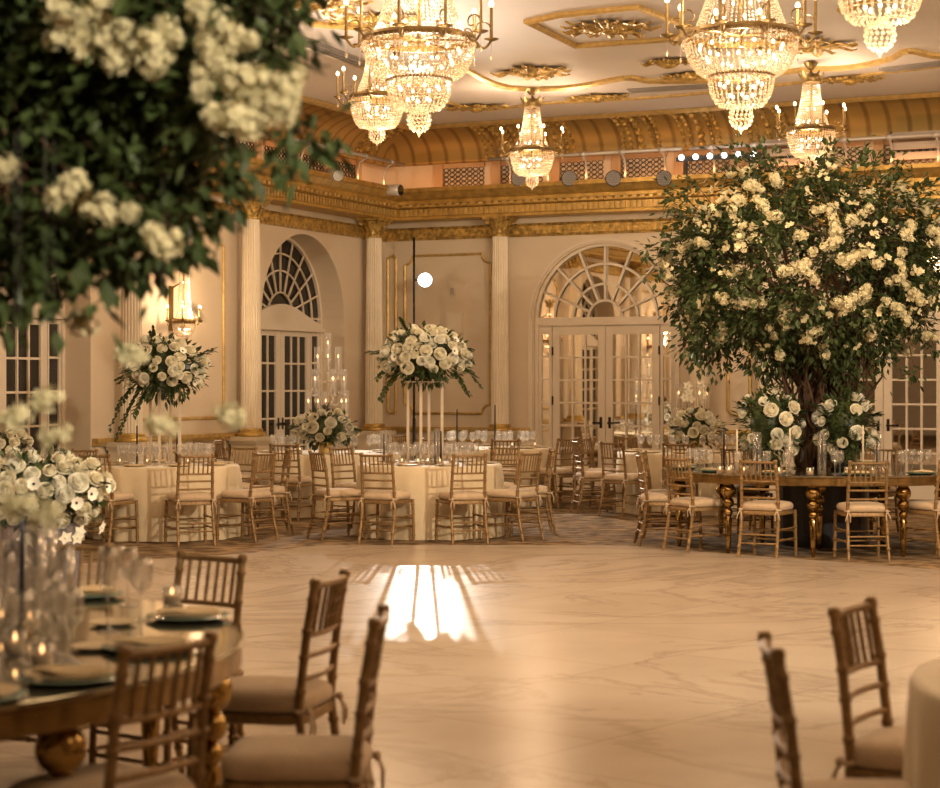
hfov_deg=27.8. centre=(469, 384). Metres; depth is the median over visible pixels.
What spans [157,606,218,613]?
napkin
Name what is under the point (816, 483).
table
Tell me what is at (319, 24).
trim
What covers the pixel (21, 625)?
candle holder
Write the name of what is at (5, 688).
dinner plate
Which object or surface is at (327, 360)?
candelabra
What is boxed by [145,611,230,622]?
charger
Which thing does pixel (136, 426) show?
taper candle
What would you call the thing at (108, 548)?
chair
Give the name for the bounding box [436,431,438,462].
taper candle
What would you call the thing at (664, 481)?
chair
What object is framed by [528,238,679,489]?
door
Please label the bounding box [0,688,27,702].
charger
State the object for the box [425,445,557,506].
tablecloth
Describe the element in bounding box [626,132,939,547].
flowering tree
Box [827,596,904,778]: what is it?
chair
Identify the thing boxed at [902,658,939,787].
tablecloth
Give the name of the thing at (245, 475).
cushion
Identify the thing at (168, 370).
floral centerpiece
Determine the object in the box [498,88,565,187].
chandelier
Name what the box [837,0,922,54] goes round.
chandelier
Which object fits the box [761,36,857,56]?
trim
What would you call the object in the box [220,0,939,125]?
ceiling
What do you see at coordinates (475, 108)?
trim
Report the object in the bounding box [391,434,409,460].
chair
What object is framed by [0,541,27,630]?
glass cylinder
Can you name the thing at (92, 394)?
wall
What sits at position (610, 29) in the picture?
trim
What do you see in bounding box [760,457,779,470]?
vase
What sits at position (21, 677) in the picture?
charger
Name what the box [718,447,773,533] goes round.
chair
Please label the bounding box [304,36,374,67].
trim
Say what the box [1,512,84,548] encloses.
tablecloth
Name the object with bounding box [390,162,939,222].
trim
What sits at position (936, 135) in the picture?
pipe
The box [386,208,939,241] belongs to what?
trim
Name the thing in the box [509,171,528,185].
stage light
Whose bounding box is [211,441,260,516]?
chair
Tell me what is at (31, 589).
wine glass
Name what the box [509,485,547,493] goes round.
cushion
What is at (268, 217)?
trim
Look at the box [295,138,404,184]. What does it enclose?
pipe
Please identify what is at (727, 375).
trim
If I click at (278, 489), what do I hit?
cushion
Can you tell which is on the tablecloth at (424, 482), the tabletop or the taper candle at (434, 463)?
the taper candle at (434, 463)
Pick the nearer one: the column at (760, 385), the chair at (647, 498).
the chair at (647, 498)
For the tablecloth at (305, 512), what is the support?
on the round table
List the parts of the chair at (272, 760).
leg, seat frame, post, cross rail, cross rail, cross rail, post, rail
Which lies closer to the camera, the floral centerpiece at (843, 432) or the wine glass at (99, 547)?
the wine glass at (99, 547)
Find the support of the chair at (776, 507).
on the floor
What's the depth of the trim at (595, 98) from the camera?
25.61 m
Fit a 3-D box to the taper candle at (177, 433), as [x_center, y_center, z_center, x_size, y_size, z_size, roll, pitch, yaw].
[-3.131,0.670,20.300,0.080,0.340,0.078,0,0,0]
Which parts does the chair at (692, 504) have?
post, rail, cross rail, cross rail, cross rail, post, seat frame, leg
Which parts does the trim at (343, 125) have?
cove moulding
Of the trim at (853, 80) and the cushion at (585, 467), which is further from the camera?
the cushion at (585, 467)
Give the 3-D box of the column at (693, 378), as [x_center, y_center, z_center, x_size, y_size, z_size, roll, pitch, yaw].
[3.329,-0.475,27.546,0.500,4.150,0.500,0,0,25]
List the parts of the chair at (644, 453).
post, post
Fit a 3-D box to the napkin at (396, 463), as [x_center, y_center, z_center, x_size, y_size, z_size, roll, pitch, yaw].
[-0.664,0.821,19.748,0.210,0.018,0.110,0,0,23]
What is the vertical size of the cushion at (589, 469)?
0.084 m
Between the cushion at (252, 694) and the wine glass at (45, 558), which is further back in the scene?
the cushion at (252, 694)
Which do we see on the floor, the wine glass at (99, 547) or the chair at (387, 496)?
the chair at (387, 496)
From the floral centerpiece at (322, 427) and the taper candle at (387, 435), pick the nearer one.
the taper candle at (387, 435)
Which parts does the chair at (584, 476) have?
post, post, seat frame, leg, leg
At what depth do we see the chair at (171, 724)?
7.56 m
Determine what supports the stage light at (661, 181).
on the trim at (633, 194)
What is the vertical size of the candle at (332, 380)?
0.180 m
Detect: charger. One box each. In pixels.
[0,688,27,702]
[15,673,114,686]
[47,590,124,599]
[101,643,117,651]
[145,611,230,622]
[759,472,787,474]
[841,473,872,475]
[905,472,936,474]
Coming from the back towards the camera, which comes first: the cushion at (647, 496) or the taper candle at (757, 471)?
the cushion at (647, 496)
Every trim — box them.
[92,426,386,455]
[143,231,224,421]
[164,150,401,221]
[179,199,385,241]
[221,139,361,179]
[233,96,411,166]
[294,0,372,16]
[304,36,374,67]
[305,21,939,91]
[307,48,939,110]
[326,9,426,29]
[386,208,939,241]
[387,255,396,413]
[387,426,750,445]
[388,92,939,166]
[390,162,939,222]
[404,253,491,414]
[434,138,934,186]
[443,104,508,112]
[490,64,571,80]
[523,4,693,48]
[560,18,661,39]
[565,94,628,102]
[627,84,714,92]
[640,57,695,68]
[659,72,719,81]
[726,261,750,416]
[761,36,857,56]
[820,75,884,85]
[837,0,889,13]
[879,61,939,71]
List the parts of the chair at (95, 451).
rail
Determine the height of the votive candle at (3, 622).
0.075 m
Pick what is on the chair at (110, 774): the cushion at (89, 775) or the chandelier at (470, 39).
the cushion at (89, 775)
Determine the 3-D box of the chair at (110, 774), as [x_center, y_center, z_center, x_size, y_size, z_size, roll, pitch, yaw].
[-0.985,1.131,5.172,0.508,0.920,0.447,0,0,33]
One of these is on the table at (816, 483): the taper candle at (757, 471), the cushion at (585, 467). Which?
the taper candle at (757, 471)
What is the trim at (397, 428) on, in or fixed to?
attached to the wall at (528, 257)
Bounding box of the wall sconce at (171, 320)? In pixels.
[165,268,202,340]
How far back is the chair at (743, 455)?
22.73 m
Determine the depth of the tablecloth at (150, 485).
19.38 m
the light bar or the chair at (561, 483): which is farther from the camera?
the light bar
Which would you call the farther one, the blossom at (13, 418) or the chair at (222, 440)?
the chair at (222, 440)
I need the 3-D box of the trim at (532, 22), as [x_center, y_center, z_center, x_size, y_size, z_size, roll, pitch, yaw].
[1.558,-3.908,20.692,1.596,0.090,1.955,0,0,23]
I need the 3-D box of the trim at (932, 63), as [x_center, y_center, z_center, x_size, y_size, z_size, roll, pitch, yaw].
[5.451,-3.904,23.316,0.811,0.032,0.280,0,0,39]
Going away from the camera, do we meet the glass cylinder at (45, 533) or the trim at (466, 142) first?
the glass cylinder at (45, 533)
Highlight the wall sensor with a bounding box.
[451,287,455,294]
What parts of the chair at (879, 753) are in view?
post, rail, cross rail, cross rail, cross rail, seat frame, post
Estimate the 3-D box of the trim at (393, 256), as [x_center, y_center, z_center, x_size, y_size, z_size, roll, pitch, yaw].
[-1.229,-0.790,29.934,0.178,2.498,0.044,0,0,25]
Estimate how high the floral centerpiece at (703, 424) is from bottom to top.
0.596 m
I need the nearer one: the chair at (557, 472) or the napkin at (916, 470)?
the napkin at (916, 470)
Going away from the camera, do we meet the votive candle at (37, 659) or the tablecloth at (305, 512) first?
the votive candle at (37, 659)
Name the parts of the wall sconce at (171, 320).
plate, frame, lamp shade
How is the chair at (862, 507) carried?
on the floor
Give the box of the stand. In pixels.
[405,237,431,460]
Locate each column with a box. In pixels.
[103,186,157,461]
[226,196,275,469]
[355,217,395,450]
[478,216,521,445]
[681,208,717,449]
[745,206,784,496]
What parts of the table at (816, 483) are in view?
leg, leg, leg, leg, leg, leg, leg, leg, leg, leg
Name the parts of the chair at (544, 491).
leg, leg, seat frame, post, post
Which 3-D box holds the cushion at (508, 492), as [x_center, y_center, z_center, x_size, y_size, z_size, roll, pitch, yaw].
[0.436,1.119,19.671,0.432,0.084,0.424,0,0,36]
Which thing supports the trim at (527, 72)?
attached to the ceiling
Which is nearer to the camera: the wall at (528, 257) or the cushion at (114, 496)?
the cushion at (114, 496)
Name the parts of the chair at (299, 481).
post, rail, seat frame, post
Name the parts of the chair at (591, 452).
post, post, leg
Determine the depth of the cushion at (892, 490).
20.33 m
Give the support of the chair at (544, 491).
on the floor
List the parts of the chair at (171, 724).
leg, leg, post, cross rail, rail, post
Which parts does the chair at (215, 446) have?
post, leg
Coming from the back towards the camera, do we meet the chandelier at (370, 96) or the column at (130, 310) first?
the column at (130, 310)
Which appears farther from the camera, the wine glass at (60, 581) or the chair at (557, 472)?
the chair at (557, 472)
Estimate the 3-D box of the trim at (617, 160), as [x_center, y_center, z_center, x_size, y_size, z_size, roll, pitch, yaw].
[4.725,-3.220,27.132,11.621,0.420,0.073,0,0,25]
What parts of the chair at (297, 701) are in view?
leg, leg, seat frame, post, cross rail, cross rail, cross rail, rail, post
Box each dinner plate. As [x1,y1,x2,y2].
[0,683,19,696]
[23,665,115,681]
[53,587,118,596]
[108,636,190,649]
[122,465,145,466]
[152,607,223,618]
[204,463,225,465]
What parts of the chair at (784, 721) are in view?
rail, post, cross rail, cross rail, cross rail, post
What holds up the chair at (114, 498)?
on the floor
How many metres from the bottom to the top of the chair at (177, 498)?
0.920 m
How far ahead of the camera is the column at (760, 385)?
27.01 m
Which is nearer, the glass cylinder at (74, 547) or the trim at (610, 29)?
the glass cylinder at (74, 547)
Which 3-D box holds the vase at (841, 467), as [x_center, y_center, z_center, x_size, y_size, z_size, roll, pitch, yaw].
[3.622,0.770,18.300,0.200,0.140,0.200,0,0,0]
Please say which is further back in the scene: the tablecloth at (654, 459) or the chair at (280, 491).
the tablecloth at (654, 459)
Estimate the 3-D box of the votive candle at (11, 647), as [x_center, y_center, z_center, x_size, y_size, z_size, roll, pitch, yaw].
[-1.395,0.790,5.823,0.076,0.075,0.075,0,0,0]
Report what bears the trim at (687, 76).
attached to the ceiling
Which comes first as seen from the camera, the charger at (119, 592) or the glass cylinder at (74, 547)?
the glass cylinder at (74, 547)
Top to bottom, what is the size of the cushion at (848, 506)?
0.084 m
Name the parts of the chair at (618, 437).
post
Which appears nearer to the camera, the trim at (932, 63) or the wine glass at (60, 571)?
the wine glass at (60, 571)
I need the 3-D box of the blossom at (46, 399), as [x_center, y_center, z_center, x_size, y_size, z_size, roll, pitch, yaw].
[-1.136,-0.285,5.098,0.109,0.729,0.096,0,0,0]
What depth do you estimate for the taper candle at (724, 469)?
18.09 m
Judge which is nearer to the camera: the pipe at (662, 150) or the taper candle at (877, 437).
the taper candle at (877, 437)
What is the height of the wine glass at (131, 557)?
0.222 m
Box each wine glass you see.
[5,589,34,665]
[25,558,47,650]
[37,571,62,640]
[41,581,68,655]
[55,587,84,662]
[97,547,117,632]
[116,547,139,605]
[129,557,152,618]
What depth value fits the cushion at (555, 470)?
24.61 m
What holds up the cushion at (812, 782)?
on the chair at (784, 721)
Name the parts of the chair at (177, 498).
leg, post, seat frame, cross rail, cross rail, rail, cross rail, leg, post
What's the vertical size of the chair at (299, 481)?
0.920 m
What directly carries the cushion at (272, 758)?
on the chair at (272, 760)
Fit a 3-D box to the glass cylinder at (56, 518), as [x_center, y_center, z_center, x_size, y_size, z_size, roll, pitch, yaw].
[-1.487,0.647,6.634,0.090,0.360,0.090,0,0,0]
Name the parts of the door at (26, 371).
dark pane, dark pane, fanlight pane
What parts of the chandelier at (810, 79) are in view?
arm, arm, arm, hanging rod, frame, lamp shade, arm, arm, arm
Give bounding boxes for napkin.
[32,664,107,676]
[59,585,113,592]
[114,636,185,644]
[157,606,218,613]
[396,463,415,464]
[910,470,931,471]
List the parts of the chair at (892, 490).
post, rail, seat frame, post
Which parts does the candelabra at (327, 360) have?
stem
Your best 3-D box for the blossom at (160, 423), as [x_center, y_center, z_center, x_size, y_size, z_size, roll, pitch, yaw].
[-0.824,-0.251,5.100,0.104,0.799,0.089,0,0,-33]
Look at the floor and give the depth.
11.90 m
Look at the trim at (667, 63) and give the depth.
22.83 m
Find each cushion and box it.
[8,763,195,787]
[84,491,134,501]
[167,491,210,501]
[220,734,372,782]
[221,489,270,498]
[221,675,332,713]
[241,473,256,480]
[242,482,249,488]
[245,485,284,493]
[274,475,311,483]
[314,488,360,497]
[334,482,355,488]
[364,490,410,500]
[438,491,483,500]
[487,488,536,497]
[503,468,515,475]
[504,482,515,488]
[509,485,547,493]
[533,467,572,474]
[560,465,591,471]
[576,471,611,477]
[584,468,615,472]
[604,473,643,480]
[640,492,685,501]
[644,489,686,496]
[670,496,722,506]
[734,484,768,492]
[743,500,792,510]
[781,778,913,787]
[836,501,884,512]
[853,727,904,772]
[869,486,895,493]
[908,500,939,510]
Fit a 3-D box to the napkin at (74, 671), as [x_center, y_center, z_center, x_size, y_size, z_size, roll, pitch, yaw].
[-1.118,0.796,5.312,0.210,0.018,0.110,0,0,28]
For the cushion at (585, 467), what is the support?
on the chair at (561, 483)
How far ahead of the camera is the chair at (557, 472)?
24.60 m
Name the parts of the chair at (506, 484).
post, rail, post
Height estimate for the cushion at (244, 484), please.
0.084 m
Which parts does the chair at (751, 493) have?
post, rail, leg, post, seat frame, leg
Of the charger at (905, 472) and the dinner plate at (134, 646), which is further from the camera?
the charger at (905, 472)
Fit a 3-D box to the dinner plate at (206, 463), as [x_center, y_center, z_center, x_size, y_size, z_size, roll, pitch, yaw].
[-2.662,0.832,19.856,0.256,0.018,0.256,0,0,0]
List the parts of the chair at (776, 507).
post, leg, rail, cross rail, cross rail, cross rail, seat frame, post, leg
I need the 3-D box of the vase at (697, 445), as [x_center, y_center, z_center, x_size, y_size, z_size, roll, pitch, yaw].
[2.867,0.770,23.950,0.260,0.140,0.260,0,0,0]
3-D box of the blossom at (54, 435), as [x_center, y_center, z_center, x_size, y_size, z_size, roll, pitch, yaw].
[-1.070,-0.238,4.899,0.100,0.824,0.092,0,0,0]
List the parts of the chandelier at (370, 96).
arm, arm, arm, frame, lamp shade, arm, arm, arm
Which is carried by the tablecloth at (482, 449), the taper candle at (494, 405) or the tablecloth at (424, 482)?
the taper candle at (494, 405)
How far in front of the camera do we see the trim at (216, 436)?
24.90 m
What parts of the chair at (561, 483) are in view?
leg, post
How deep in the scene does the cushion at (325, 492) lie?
19.64 m
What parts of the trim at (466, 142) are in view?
cove moulding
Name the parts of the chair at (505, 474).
post, rail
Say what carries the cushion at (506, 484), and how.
on the chair at (506, 484)
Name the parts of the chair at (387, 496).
post, rail, cross rail, cross rail, leg, cross rail, seat frame, post, leg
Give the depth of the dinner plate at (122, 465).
19.46 m
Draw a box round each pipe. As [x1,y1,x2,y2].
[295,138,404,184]
[487,147,682,182]
[689,132,939,172]
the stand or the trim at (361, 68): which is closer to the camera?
the trim at (361, 68)
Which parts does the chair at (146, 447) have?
post, rail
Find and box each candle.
[0,608,12,628]
[2,630,27,655]
[18,609,41,630]
[19,514,24,623]
[29,643,54,668]
[136,426,137,463]
[162,585,181,604]
[175,433,177,462]
[314,380,315,394]
[332,380,333,394]
[383,433,384,461]
[386,435,388,462]
[431,430,438,464]
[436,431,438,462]
[440,431,441,460]
[455,409,458,446]
[494,405,495,445]
[722,429,725,472]
[733,430,738,473]
[753,437,759,474]
[786,428,793,474]
[818,434,825,474]
[861,426,864,470]
[875,437,878,472]
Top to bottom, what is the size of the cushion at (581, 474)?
0.084 m
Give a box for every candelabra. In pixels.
[307,341,346,451]
[675,381,710,450]
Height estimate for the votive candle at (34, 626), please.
0.075 m
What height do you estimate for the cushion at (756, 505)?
0.084 m
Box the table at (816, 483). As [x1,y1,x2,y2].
[661,462,939,556]
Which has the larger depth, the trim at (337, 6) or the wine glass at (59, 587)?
the trim at (337, 6)
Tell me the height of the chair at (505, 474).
0.920 m
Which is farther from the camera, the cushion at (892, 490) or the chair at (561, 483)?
the chair at (561, 483)
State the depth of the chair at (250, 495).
19.44 m
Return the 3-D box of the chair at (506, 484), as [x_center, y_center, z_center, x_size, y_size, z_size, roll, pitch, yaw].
[0.272,1.143,21.136,0.447,0.920,0.508,0,0,40]
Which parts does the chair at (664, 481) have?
post, rail, seat frame, post, leg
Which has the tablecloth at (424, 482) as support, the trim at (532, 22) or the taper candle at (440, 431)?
the taper candle at (440, 431)
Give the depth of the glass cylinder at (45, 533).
6.52 m
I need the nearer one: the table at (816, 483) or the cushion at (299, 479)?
the table at (816, 483)
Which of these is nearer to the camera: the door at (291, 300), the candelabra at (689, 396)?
the candelabra at (689, 396)
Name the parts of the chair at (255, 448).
post, rail, post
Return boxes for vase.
[315,442,334,453]
[687,440,706,451]
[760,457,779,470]
[836,458,855,472]
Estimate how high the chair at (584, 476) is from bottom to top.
0.920 m
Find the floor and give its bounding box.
[0,490,939,787]
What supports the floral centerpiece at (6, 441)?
on the tablecloth at (10, 542)
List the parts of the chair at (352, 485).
post, rail, cross rail, cross rail, cross rail, post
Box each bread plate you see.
[70,641,117,650]
[89,618,136,626]
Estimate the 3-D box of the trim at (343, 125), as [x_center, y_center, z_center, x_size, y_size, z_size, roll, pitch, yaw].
[-8.078,-3.697,14.372,0.960,0.534,33.980,0,0,25]
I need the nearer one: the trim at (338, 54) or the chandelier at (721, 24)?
the chandelier at (721, 24)
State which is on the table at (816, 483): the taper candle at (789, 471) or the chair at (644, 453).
the taper candle at (789, 471)
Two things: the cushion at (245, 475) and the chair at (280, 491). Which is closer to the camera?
the chair at (280, 491)
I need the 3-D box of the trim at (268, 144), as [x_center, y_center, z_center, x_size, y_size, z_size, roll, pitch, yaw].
[-4.560,-3.220,23.016,0.071,0.420,13.580,0,0,25]
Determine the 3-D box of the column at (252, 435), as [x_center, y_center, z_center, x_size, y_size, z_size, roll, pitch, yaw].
[-2.983,-0.475,25.889,0.500,4.150,0.500,0,0,25]
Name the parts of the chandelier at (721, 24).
arm, arm, arm, arm, arm, frame, lamp shade, arm, arm, arm, arm, arm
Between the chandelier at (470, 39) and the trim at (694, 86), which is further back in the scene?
the trim at (694, 86)
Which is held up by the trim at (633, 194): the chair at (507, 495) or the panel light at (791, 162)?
the panel light at (791, 162)
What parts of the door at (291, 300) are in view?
dark pane, handle, fanlight pane, dark pane, dark pane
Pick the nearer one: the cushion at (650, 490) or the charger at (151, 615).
the charger at (151, 615)
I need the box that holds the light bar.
[676,151,760,174]
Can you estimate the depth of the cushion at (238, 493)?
19.41 m
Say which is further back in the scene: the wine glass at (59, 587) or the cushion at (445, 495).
the cushion at (445, 495)
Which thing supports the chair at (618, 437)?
on the floor
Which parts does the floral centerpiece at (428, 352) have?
acrylic post, acrylic post, acrylic plate, acrylic post, acrylic post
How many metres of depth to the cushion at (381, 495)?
19.15 m
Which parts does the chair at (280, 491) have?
leg, seat frame, post, post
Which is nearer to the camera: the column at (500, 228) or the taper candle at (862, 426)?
the taper candle at (862, 426)
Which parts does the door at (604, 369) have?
mirror pane, mirror pane, handle, fanlight pane, handle, mirror pane, mirror pane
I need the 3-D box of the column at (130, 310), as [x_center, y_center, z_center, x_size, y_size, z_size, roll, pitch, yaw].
[-4.162,-0.475,23.360,0.500,4.150,0.500,0,0,25]
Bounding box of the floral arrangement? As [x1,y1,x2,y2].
[0,444,115,587]
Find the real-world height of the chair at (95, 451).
0.920 m
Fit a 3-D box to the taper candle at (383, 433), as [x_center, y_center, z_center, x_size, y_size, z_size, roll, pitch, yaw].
[-0.914,0.660,20.200,0.082,0.360,0.081,0,0,0]
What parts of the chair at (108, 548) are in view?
post, cross rail, rail, post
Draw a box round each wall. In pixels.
[65,135,384,462]
[385,138,939,461]
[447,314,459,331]
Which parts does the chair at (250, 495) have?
leg, leg, seat frame, post, cross rail, cross rail, cross rail, rail, post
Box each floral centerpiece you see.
[0,426,33,467]
[108,325,218,464]
[287,402,360,453]
[364,317,482,463]
[669,406,728,451]
[729,380,813,470]
[805,383,883,472]
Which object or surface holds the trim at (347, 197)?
attached to the wall at (92, 394)
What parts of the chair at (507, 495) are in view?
leg, leg, seat frame, post, cross rail, cross rail, cross rail, rail, post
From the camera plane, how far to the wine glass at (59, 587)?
5.67 m
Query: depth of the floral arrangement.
11.80 m
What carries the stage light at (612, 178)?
on the trim at (633, 194)
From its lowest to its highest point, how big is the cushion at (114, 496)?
0.084 m
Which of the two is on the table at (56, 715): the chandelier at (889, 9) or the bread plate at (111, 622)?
the bread plate at (111, 622)
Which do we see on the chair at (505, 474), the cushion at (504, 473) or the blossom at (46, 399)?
the cushion at (504, 473)
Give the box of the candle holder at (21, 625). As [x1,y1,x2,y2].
[10,514,33,635]
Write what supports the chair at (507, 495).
on the floor
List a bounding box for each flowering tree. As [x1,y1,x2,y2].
[0,0,358,357]
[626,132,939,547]
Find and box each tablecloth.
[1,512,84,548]
[87,462,247,541]
[253,450,401,517]
[354,461,505,539]
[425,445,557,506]
[615,449,748,515]
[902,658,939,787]
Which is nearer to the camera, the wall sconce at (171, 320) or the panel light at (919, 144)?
the wall sconce at (171, 320)
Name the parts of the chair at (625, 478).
post, rail, cross rail, cross rail, seat frame, post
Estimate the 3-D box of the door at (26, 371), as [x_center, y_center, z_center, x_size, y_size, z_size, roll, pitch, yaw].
[-5.461,-0.302,22.101,0.130,3.805,2.410,0,0,25]
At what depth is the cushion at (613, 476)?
23.00 m
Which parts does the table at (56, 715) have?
leg, leg, leg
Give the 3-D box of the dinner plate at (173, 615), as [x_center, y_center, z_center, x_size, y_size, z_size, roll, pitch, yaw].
[-0.997,0.808,6.719,0.256,0.018,0.256,0,0,0]
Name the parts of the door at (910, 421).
mirror pane, fanlight pane, handle, handle, mirror pane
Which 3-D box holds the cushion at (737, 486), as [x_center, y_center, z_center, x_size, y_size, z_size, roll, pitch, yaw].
[2.996,1.119,20.622,0.424,0.084,0.432,0,0,-20]
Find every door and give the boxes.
[0,273,66,460]
[262,238,324,450]
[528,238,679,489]
[797,228,939,499]
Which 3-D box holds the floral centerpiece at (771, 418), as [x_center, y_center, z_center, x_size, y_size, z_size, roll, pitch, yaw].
[2.903,0.393,18.281,0.778,0.896,0.696,0,0,-23]
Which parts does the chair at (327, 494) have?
post, post, seat frame, leg, leg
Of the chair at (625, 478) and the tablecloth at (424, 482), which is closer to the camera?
the tablecloth at (424, 482)
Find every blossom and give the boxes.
[0,401,35,434]
[0,488,39,520]
[25,497,64,532]
[27,384,65,413]
[36,421,73,451]
[62,308,100,337]
[112,341,150,367]
[143,407,180,439]
[213,402,247,430]
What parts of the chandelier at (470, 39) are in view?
arm, arm, arm, arm, arm, frame, lamp shade, arm, arm, arm, arm, arm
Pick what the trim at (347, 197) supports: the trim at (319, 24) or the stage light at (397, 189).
the stage light at (397, 189)
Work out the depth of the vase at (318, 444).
23.30 m
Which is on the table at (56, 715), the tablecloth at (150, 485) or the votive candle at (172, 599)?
the votive candle at (172, 599)
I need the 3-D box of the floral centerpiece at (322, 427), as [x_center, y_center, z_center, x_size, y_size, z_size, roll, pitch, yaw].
[-1.756,0.536,23.373,0.843,0.654,0.791,0,0,32]
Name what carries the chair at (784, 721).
on the floor
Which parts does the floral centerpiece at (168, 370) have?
acrylic post, acrylic post, acrylic plate, acrylic post, acrylic post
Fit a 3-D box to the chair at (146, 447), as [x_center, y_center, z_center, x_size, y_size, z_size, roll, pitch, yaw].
[-3.435,1.143,21.158,0.447,0.920,0.508,0,0,-12]
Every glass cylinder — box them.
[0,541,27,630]
[31,518,56,621]
[39,533,45,623]
[49,547,74,618]
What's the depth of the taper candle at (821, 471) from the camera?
17.79 m
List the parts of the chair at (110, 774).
post, cross rail, cross rail, cross rail, rail, post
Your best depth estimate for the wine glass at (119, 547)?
7.12 m
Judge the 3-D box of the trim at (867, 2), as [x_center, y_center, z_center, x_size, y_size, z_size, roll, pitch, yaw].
[4.464,-3.908,19.259,1.566,0.090,0.662,0,0,20]
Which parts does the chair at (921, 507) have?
seat frame, leg, post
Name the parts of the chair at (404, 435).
post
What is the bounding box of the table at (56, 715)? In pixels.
[0,588,244,787]
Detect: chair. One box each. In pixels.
[8,630,217,787]
[10,540,113,742]
[71,448,97,459]
[78,453,139,542]
[87,550,246,773]
[144,446,175,461]
[164,453,216,546]
[185,568,349,780]
[211,439,250,473]
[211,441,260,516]
[215,604,389,787]
[216,451,278,542]
[229,446,258,527]
[245,448,294,535]
[268,443,315,521]
[307,450,366,540]
[327,446,356,529]
[357,453,415,544]
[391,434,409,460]
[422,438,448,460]
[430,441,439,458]
[434,453,488,544]
[482,451,543,541]
[490,439,521,506]
[492,446,521,523]
[508,448,556,535]
[529,437,576,508]
[559,436,596,504]
[570,439,616,513]
[576,437,615,509]
[598,441,648,517]
[617,436,642,450]
[633,453,688,546]
[636,451,689,540]
[660,442,698,518]
[662,456,726,552]
[718,446,770,516]
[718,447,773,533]
[736,459,797,558]
[757,630,913,787]
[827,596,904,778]
[832,460,890,561]
[864,448,898,531]
[906,460,939,559]
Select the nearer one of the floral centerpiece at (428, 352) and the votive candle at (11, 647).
the votive candle at (11, 647)
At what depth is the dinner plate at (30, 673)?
5.27 m
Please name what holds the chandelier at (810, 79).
hanging from the ceiling
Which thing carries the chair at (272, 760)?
on the floor
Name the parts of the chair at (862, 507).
leg, post, seat frame, cross rail, cross rail, cross rail, rail, leg, post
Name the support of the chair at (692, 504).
on the floor
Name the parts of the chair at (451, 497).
leg, post, seat frame, cross rail, cross rail, cross rail, rail, leg, post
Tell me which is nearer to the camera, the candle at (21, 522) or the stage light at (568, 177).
the candle at (21, 522)
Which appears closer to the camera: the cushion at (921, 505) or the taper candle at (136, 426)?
the cushion at (921, 505)
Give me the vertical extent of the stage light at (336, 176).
0.229 m
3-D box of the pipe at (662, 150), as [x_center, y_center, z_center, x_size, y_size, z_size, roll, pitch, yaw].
[1.699,-3.224,28.075,3.067,0.429,0.259,0,0,25]
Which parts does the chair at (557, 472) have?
leg, leg, seat frame, post, post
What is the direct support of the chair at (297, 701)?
on the floor
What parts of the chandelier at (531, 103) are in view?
arm, arm, arm, frame, lamp shade, hanging rod, arm, arm, arm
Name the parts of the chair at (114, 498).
rail, leg, post, seat frame, leg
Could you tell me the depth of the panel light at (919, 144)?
26.15 m
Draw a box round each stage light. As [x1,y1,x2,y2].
[324,168,343,181]
[386,184,403,195]
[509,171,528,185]
[559,170,578,185]
[604,170,623,186]
[656,170,671,186]
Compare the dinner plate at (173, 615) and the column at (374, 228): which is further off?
the column at (374, 228)
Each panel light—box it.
[763,136,808,170]
[890,130,939,160]
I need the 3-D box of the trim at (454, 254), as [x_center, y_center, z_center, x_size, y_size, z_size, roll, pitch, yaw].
[-0.355,-0.790,29.526,1.508,2.498,0.044,0,0,25]
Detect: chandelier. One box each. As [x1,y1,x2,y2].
[333,31,420,143]
[341,0,498,112]
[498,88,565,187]
[660,0,822,133]
[773,62,848,169]
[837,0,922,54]
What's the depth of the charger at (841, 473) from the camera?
17.58 m
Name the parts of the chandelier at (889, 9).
lamp shade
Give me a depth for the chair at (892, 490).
20.60 m
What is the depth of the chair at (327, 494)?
19.66 m
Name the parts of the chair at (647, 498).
post, post, seat frame, leg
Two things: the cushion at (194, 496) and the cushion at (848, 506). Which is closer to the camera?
the cushion at (848, 506)

